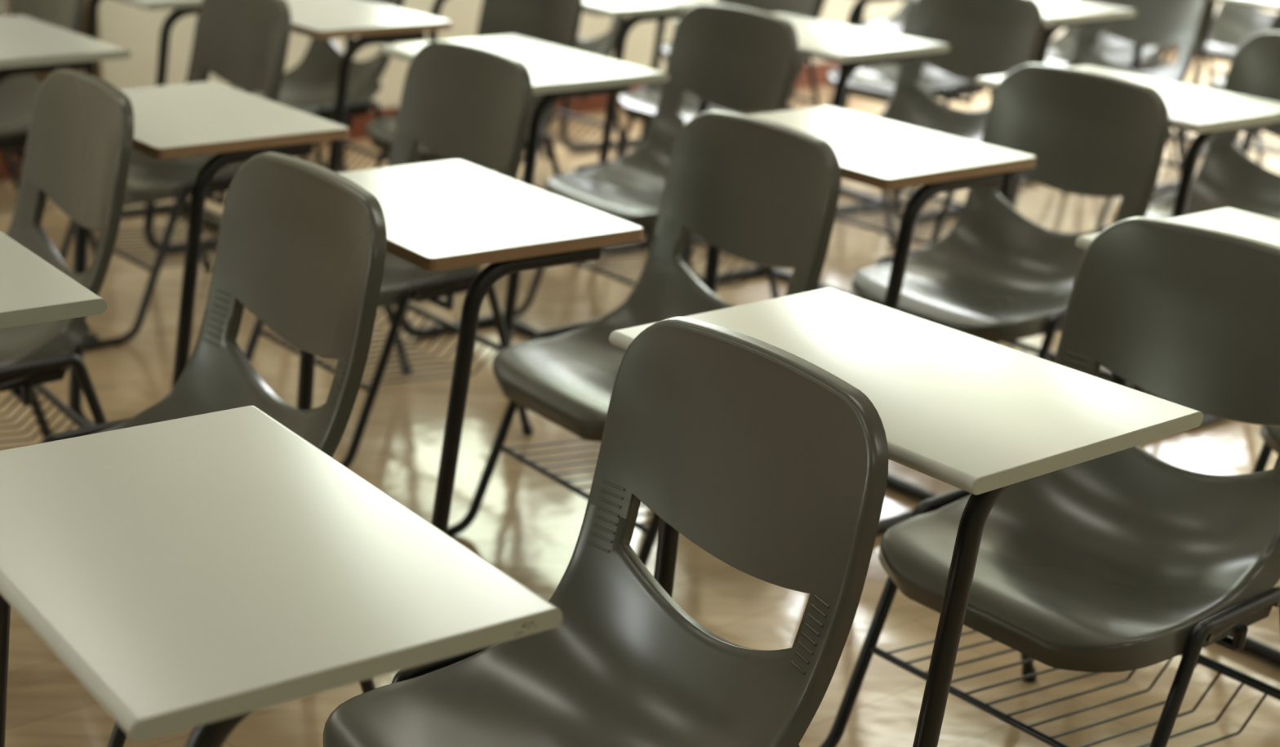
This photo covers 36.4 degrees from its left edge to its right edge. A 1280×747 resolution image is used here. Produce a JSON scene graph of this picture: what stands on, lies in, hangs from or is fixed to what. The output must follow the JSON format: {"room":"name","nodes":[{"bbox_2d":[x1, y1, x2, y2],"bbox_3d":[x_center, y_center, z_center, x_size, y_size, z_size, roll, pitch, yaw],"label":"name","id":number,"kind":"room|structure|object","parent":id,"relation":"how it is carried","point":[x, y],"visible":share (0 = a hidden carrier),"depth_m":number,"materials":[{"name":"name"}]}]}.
{"room":"classroom","nodes":[
{"label":"classroom","id":0,"kind":"room"},
{"bbox_2d":[0,48,1279,746],"bbox_3d":[1.347,0.518,3.488,15.500,0.080,10.000,-12,23,-37],"label":"floor","id":1,"kind":"structure","parent":0,"point":[527,524],"depth_m":4.08,"materials":[{"name":"beige wood"}]},
{"bbox_2d":[0,0,97,257],"bbox_3d":[-2.041,-0.716,5.450,0.920,0.830,0.648,-12,23,-36],"label":"desk chair","id":2,"kind":"object","parent":1,"relation":"on","point":[18,93],"visible":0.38,"depth_m":5.65,"materials":[{"name":"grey plastic"}]},
{"bbox_2d":[0,68,133,450],"bbox_3d":[-1.419,-0.073,3.522,0.952,0.859,0.671,-10,22,-33],"label":"desk chair","id":3,"kind":"object","parent":1,"relation":"on","point":[78,151],"visible":0.84,"depth_m":3.66,"materials":[{"name":"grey plastic"}]},
{"bbox_2d":[0,0,291,354],"bbox_3d":[-1.389,-0.547,5.001,0.920,0.830,0.648,-12,23,-37],"label":"desk chair","id":4,"kind":"object","parent":1,"relation":"on","point":[243,43],"visible":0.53,"depth_m":5.02,"materials":[{"name":"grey plastic"}]},
{"bbox_2d":[0,151,386,746],"bbox_3d":[-0.882,0.172,2.825,0.957,0.863,0.674,-11,22,-34],"label":"desk chair","id":5,"kind":"object","parent":1,"relation":"on","point":[301,245],"visible":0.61,"depth_m":2.98,"materials":[{"name":"black plastic"}]},
{"bbox_2d":[84,0,404,253],"bbox_3d":[-1.210,-0.870,5.996,0.920,0.830,0.648,-12,23,-36],"label":"desk chair","id":6,"kind":"object","parent":1,"relation":"on","point":[310,87],"visible":0.41,"depth_m":6.09,"materials":[{"name":"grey plastic"}]},
{"bbox_2d":[68,40,533,467],"bbox_3d":[-0.723,-0.254,4.182,0.910,0.830,0.603,-12,23,-36],"label":"desk chair","id":7,"kind":"object","parent":1,"relation":"on","point":[471,104],"visible":0.55,"depth_m":4.15,"materials":[{"name":"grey plastic"}]},
{"bbox_2d":[242,0,583,191],"bbox_3d":[-0.656,-0.718,5.591,0.910,0.830,0.603,-12,23,-36],"label":"desk chair","id":8,"kind":"object","parent":1,"relation":"on","point":[553,22],"visible":0.24,"depth_m":5.48,"materials":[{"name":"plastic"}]},
{"bbox_2d":[0,316,888,746],"bbox_3d":[-0.232,0.433,2.152,0.920,0.830,0.648,-11,22,-34],"label":"desk chair","id":9,"kind":"object","parent":1,"relation":"on","point":[206,572],"visible":1,"depth_m":2.12,"materials":[{"name":"black plastic"}]},
{"bbox_2d":[337,0,627,171],"bbox_3d":[-0.506,-1.040,6.580,0.920,0.830,0.648,-12,23,-36],"label":"desk chair","id":10,"kind":"object","parent":1,"relation":"on","point":[603,46],"visible":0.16,"depth_m":6.65,"materials":[{"name":"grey plastic"}]},
{"bbox_2d":[296,110,841,566],"bbox_3d":[-0.133,-0.012,3.520,0.901,0.822,0.597,-11,22,-34],"label":"desk chair","id":11,"kind":"object","parent":1,"relation":"on","point":[757,190],"visible":0.66,"depth_m":3.54,"materials":[{"name":"black plastic"}]},
{"bbox_2d":[377,3,798,345],"bbox_3d":[-0.101,-0.482,4.932,0.920,0.830,0.648,-12,23,-35],"label":"desk chair","id":12,"kind":"object","parent":1,"relation":"on","point":[740,60],"visible":0.7,"depth_m":5.03,"materials":[{"name":"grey plastic"}]},
{"bbox_2d":[559,0,826,152],"bbox_3d":[0.224,-1.216,7.182,0.920,0.830,0.648,-12,23,-36],"label":"desk chair","id":13,"kind":"object","parent":1,"relation":"on","point":[660,49],"visible":0.11,"depth_m":7.20,"materials":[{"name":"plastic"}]},
{"bbox_2d":[582,0,822,254],"bbox_3d":[0.079,-0.878,6.146,0.920,0.830,0.648,-12,23,-36],"label":"desk chair","id":14,"kind":"object","parent":1,"relation":"on","point":[641,104],"visible":0.28,"depth_m":6.03,"materials":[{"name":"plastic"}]},
{"bbox_2d":[673,0,1043,294],"bbox_3d":[0.638,-0.645,5.497,0.920,0.830,0.648,-13,23,-37],"label":"desk chair","id":15,"kind":"object","parent":1,"relation":"on","point":[970,40],"visible":0.37,"depth_m":5.62,"materials":[{"name":"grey plastic"}]},
{"bbox_2d":[827,0,908,110],"bbox_3d":[0.979,-1.375,7.737,0.920,0.830,0.648,-12,23,-36],"label":"desk chair","id":16,"kind":"object","parent":1,"relation":"on","point":[892,24],"visible":0.1,"depth_m":8.00,"materials":[{"name":"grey plastic"}]},
{"bbox_2d":[827,0,995,215],"bbox_3d":[0.812,-1.041,6.711,0.920,0.830,0.648,-12,23,-36],"label":"desk chair","id":17,"kind":"object","parent":1,"relation":"on","point":[873,82],"visible":0.3,"depth_m":6.70,"materials":[{"name":"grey plastic"}]},
{"bbox_2d":[683,63,1169,534],"bbox_3d":[0.618,-0.192,4.125,0.910,0.830,0.603,-12,23,-36],"label":"desk chair","id":18,"kind":"object","parent":1,"relation":"on","point":[998,275],"visible":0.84,"depth_m":4.20,"materials":[{"name":"black plastic"}]},
{"bbox_2d":[608,217,1279,746],"bbox_3d":[0.506,0.268,2.725,0.920,0.830,0.648,-12,23,-37],"label":"desk chair","id":19,"kind":"object","parent":1,"relation":"on","point":[1061,541],"visible":0.99,"depth_m":2.78,"materials":[{"name":"black plastic"}]},
{"bbox_2d":[891,0,1210,230],"bbox_3d":[1.337,-0.883,6.284,0.920,0.830,0.648,-12,23,-36],"label":"desk chair","id":20,"kind":"object","parent":1,"relation":"on","point":[1148,23],"visible":0.36,"depth_m":6.34,"materials":[{"name":"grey plastic"}]},
{"bbox_2d":[1020,0,1175,183],"bbox_3d":[1.558,-1.199,7.260,0.920,0.830,0.648,-12,23,-36],"label":"desk chair","id":21,"kind":"object","parent":1,"relation":"on","point":[1120,52],"visible":0.23,"depth_m":7.42,"materials":[{"name":"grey plastic"}]},
{"bbox_2d":[974,31,1279,429],"bbox_3d":[1.344,-0.374,4.747,0.920,0.830,0.648,-12,23,-35],"label":"desk chair","id":22,"kind":"object","parent":1,"relation":"on","point":[1249,99],"visible":0.41,"depth_m":4.97,"materials":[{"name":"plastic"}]},
{"bbox_2d":[1075,207,1279,666],"bbox_3d":[1.257,0.104,3.295,0.920,0.830,0.648,-12,23,-36],"label":"desk chair","id":23,"kind":"object","parent":1,"relation":"on","point":[1267,229],"visible":0.09,"depth_m":3.32,"materials":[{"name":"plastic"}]},
{"bbox_2d":[1130,0,1279,193],"bbox_3d":[2.170,-1.008,6.743,0.920,0.830,0.648,-12,23,-36],"label":"desk chair","id":24,"kind":"object","parent":1,"relation":"on","point":[1217,84],"visible":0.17,"depth_m":6.67,"materials":[{"name":"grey plastic"}]},
{"bbox_2d":[1164,0,1278,155],"bbox_3d":[2.304,-1.356,7.809,0.920,0.830,0.648,-12,23,-36],"label":"desk chair","id":25,"kind":"object","parent":1,"relation":"on","point":[1224,31],"visible":0.45,"depth_m":8.04,"materials":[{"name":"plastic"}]},
{"bbox_2d":[0,0,1279,109],"bbox_3d":[-1.621,-2.322,6.559,15.500,3.200,0.220,-12,23,-37],"label":"wall","id":26,"kind":"structure","parent":0,"point":[133,28],"depth_m":7.29,"materials":[{"name":"beige paint"}]},
{"bbox_2d":[6,0,102,148],"bbox_3d":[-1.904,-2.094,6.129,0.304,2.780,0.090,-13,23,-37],"label":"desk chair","id":27,"kind":"object","parent":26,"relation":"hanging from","point":[98,64],"visible":0.02,"depth_m":6.49,"materials":[{"name":"grey plastic"}]},
{"bbox_2d":[0,37,1055,181],"bbox_3d":[-1.594,-0.822,6.957,15.100,0.105,0.018,-12,23,-37],"label":"baseboard","id":28,"kind":"structure","parent":26,"relation":"attached to","point":[593,104],"depth_m":7.99,"materials":[{"name":"wood"}]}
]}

